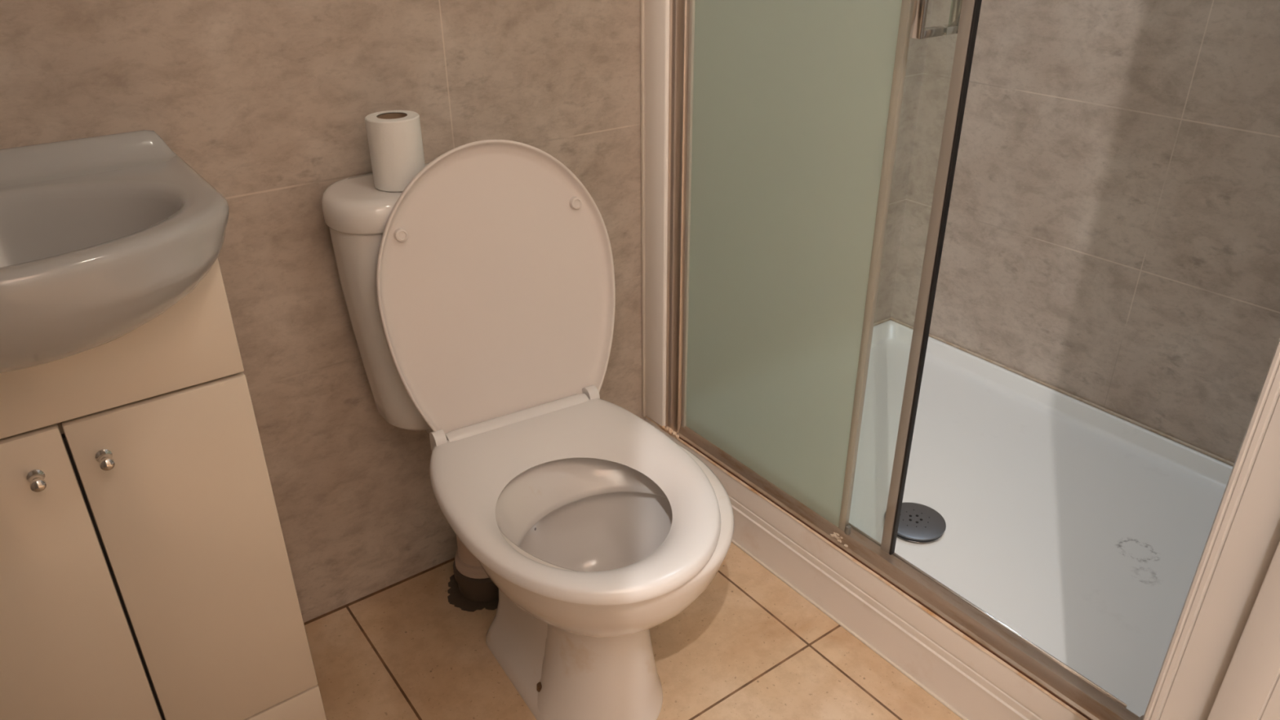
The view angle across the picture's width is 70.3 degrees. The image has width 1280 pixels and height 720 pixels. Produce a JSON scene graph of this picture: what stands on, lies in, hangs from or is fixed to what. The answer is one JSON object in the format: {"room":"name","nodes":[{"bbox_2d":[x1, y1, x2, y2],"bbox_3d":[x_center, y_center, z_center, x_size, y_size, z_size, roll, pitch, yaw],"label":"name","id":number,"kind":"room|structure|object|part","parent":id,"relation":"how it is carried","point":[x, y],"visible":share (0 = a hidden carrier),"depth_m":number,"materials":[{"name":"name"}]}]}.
{"room":"bathroom","nodes":[
{"label":"bathroom","id":0,"kind":"room"},
{"bbox_2d":[0,0,933,622],"bbox_3d":[-0.395,-0.706,1.253,2.520,2.420,0.100,-19,33,-32],"label":"wall","id":1,"kind":"structure","parent":0,"point":[268,102],"depth_m":1.40,"materials":[{"name":"tile"}]},
{"bbox_2d":[640,0,645,417],"bbox_3d":[0.004,-0.696,1.516,0.006,1.844,0.007,-19,33,-32],"label":"trim","id":2,"kind":"structure","parent":1,"relation":"attached to","point":[642,2],"depth_m":1.71,"materials":[{"name":"beige"}]},
{"bbox_2d":[644,0,669,426],"bbox_3d":[0.036,-0.690,1.504,0.032,1.844,0.068,-19,33,-32],"label":"trim","id":3,"kind":"structure","parent":1,"relation":"attached to","point":[656,11],"depth_m":1.69,"materials":[{"name":"beige paint"}]},
{"bbox_2d":[303,542,963,719],"bbox_3d":[0.087,1.059,0.574,3.650,0.080,2.950,-19,33,-32],"label":"floor","id":4,"kind":"structure","parent":0,"point":[750,646],"depth_m":1.54,"materials":[{"name":"tile"}]},
{"bbox_2d":[0,257,326,719],"bbox_3d":[-0.717,0.230,1.203,0.406,0.812,0.276,-19,33,-32],"label":"vanity cabinet","id":5,"kind":"object","parent":4,"relation":"on","point":[146,573],"visible":0.97,"depth_m":1.12,"materials":[{"name":"beige wood"}]},
{"bbox_3d":[-0.674,0.136,1.016,0.018,0.018,0.028,-19,33,-32],"label":"knob","id":6,"kind":"part","parent":5,"relation":"part of","materials":[{"name":"silver metal"}]},
{"bbox_3d":[-0.738,0.338,1.099,0.201,0.535,0.018,-19,33,-32],"label":"door","id":7,"kind":"part","parent":5,"relation":"part of","materials":[{"name":"beige wood"}]},
{"bbox_3d":[-0.618,0.117,1.052,0.018,0.018,0.028,-19,33,-32],"label":"knob","id":8,"kind":"part","parent":5,"relation":"part of","materials":[{"name":"silver metal"}]},
{"bbox_2d":[0,129,229,373],"bbox_3d":[-0.688,-0.098,0.984,0.455,0.172,0.384,-19,33,-32],"label":"basin","id":9,"kind":"object","parent":5,"relation":"in","point":[101,236],"visible":1,"depth_m":0.99,"materials":[{"name":"grey ceramic"}]},
{"bbox_3d":[-0.658,-0.012,0.985,0.406,0.181,0.018,-19,33,-32],"label":"panel","id":10,"kind":"part","parent":5,"relation":"part of","materials":[{"name":"beige wood"}]},
{"bbox_3d":[-0.574,0.281,1.207,0.201,0.535,0.018,-19,33,-32],"label":"door","id":11,"kind":"part","parent":5,"relation":"part of","materials":[{"name":"beige wood"}]},
{"bbox_3d":[-0.655,0.588,1.300,0.406,0.088,0.017,-19,33,-32],"label":"kick panel","id":12,"kind":"part","parent":5,"relation":"part of","materials":[{"name":"beige wood"}]},
{"bbox_2d":[447,535,498,611],"bbox_3d":[-0.295,0.310,1.641,0.129,0.260,0.130,-5,28,-9],"label":"pipe","id":13,"kind":"object","parent":4,"relation":"on","point":[471,589],"visible":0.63,"depth_m":1.65,"materials":[{"name":"black plastic"}]},
{"bbox_2d":[321,139,734,719],"bbox_3d":[-0.132,0.131,1.355,0.412,0.842,0.688,-19,33,-32],"label":"toilet","id":14,"kind":"object","parent":4,"relation":"on","point":[479,295],"visible":1,"depth_m":1.36,"materials":[{"name":"ceramic"}]},
{"bbox_3d":[-0.293,-0.260,1.384,0.377,0.046,0.152,-19,33,-32],"label":"cistern lid","id":15,"kind":"part","parent":14,"relation":"part of","materials":[{"name":"white ceramic"}]},
{"bbox_2d":[364,110,425,191],"bbox_3d":[-0.349,-0.300,1.303,0.075,0.100,0.075,-19,33,-32],"label":"toilet roll","id":16,"kind":"object","parent":14,"relation":"on","point":[394,137],"visible":0.8,"depth_m":1.28,"materials":[{"name":"white paper"}]},
{"bbox_3d":[-0.205,-0.107,1.367,0.376,0.431,0.092,-16,31,-27],"label":"lid","id":17,"kind":"part","parent":14,"relation":"part of","materials":[{"name":"beige plastic"}]},
{"bbox_3d":[-0.083,0.177,1.267,0.363,0.032,0.459,-19,33,-32],"label":"seat","id":18,"kind":"part","parent":14,"relation":"part of","materials":[{"name":"white plastic"}]},
{"bbox_2d":[644,415,1091,719],"bbox_3d":[0.345,0.390,1.585,0.012,0.164,1.118,-19,33,-32],"label":"plinth","id":19,"kind":"object","parent":4,"relation":"on","point":[962,673],"visible":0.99,"depth_m":1.51,"materials":[{"name":"plastic"}]},
{"bbox_2d":[848,320,1233,716],"bbox_3d":[0.667,0.281,1.798,0.792,0.157,1.118,-19,33,-32],"label":"shower tray","id":20,"kind":"object","parent":4,"relation":"on","point":[1082,529],"visible":0.5,"depth_m":1.73,"materials":[{"name":"plastic"}]},
{"bbox_2d":[665,0,1143,719],"bbox_3d":[0.378,-0.484,1.112,0.082,1.839,1.053,-19,33,-32],"label":"shower door","id":21,"kind":"structure","parent":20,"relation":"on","point":[784,115],"depth_m":1.46,"materials":[{"name":"glass"}]},
{"bbox_3d":[0.071,-0.650,1.478,0.026,1.792,0.042,-19,33,-32],"label":"wall post","id":22,"kind":"part","parent":21,"relation":"part of","materials":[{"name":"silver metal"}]},
{"bbox_3d":[0.214,-0.573,1.308,0.005,1.772,0.423,-19,33,-32],"label":"fixed pane","id":23,"kind":"part","parent":21,"relation":"part of","materials":[{"name":"green glass"}]},
{"bbox_3d":[0.361,-0.482,1.106,0.047,0.170,0.017,-19,33,-32],"label":"door handle","id":24,"kind":"part","parent":21,"relation":"part of","materials":[{"name":"silver metal"}]},
{"bbox_3d":[0.396,-0.495,1.129,0.029,0.170,0.017,-19,33,-32],"label":"door handle","id":25,"kind":"part","parent":21,"relation":"part of","materials":[{"name":"silver metal"}]},
{"bbox_2d":[884,502,946,544],"bbox_3d":[0.501,0.296,1.660,0.109,0.017,0.109,-19,33,-32],"label":"shower drain","id":26,"kind":"object","parent":20,"relation":"attached to","point":[918,523],"visible":0.84,"depth_m":1.64,"materials":[{"name":"silver metal"}]},
{"bbox_2d":[873,317,1234,466],"bbox_3d":[0.680,0.203,1.769,0.760,0.006,1.118,-19,33,-32],"label":"bead","id":27,"kind":"object","parent":20,"relation":"on","point":[1098,406],"visible":0.62,"depth_m":2.00},
{"bbox_2d":[890,0,1279,462],"bbox_3d":[0.991,-0.865,1.543,0.100,2.420,1.220,-19,33,-32],"label":"wall","id":28,"kind":"structure","parent":0,"point":[1112,238],"depth_m":1.81,"materials":[{"name":"tile"}]},
{"bbox_3d":[-0.009,-0.316,-0.011,3.650,2.900,0.210,-19,33,-32],"label":"wall","id":29,"kind":"structure","parent":0,"visible":0},
{"bbox_2d":[1142,337,1279,719],"bbox_3d":[0.225,-0.056,0.320,0.910,2.130,0.210,-19,33,-32],"label":"trim","id":30,"kind":"structure","parent":29,"relation":"attached to","point":[1221,661],"depth_m":0.80,"materials":[{"name":"beige paint"}]}
]}

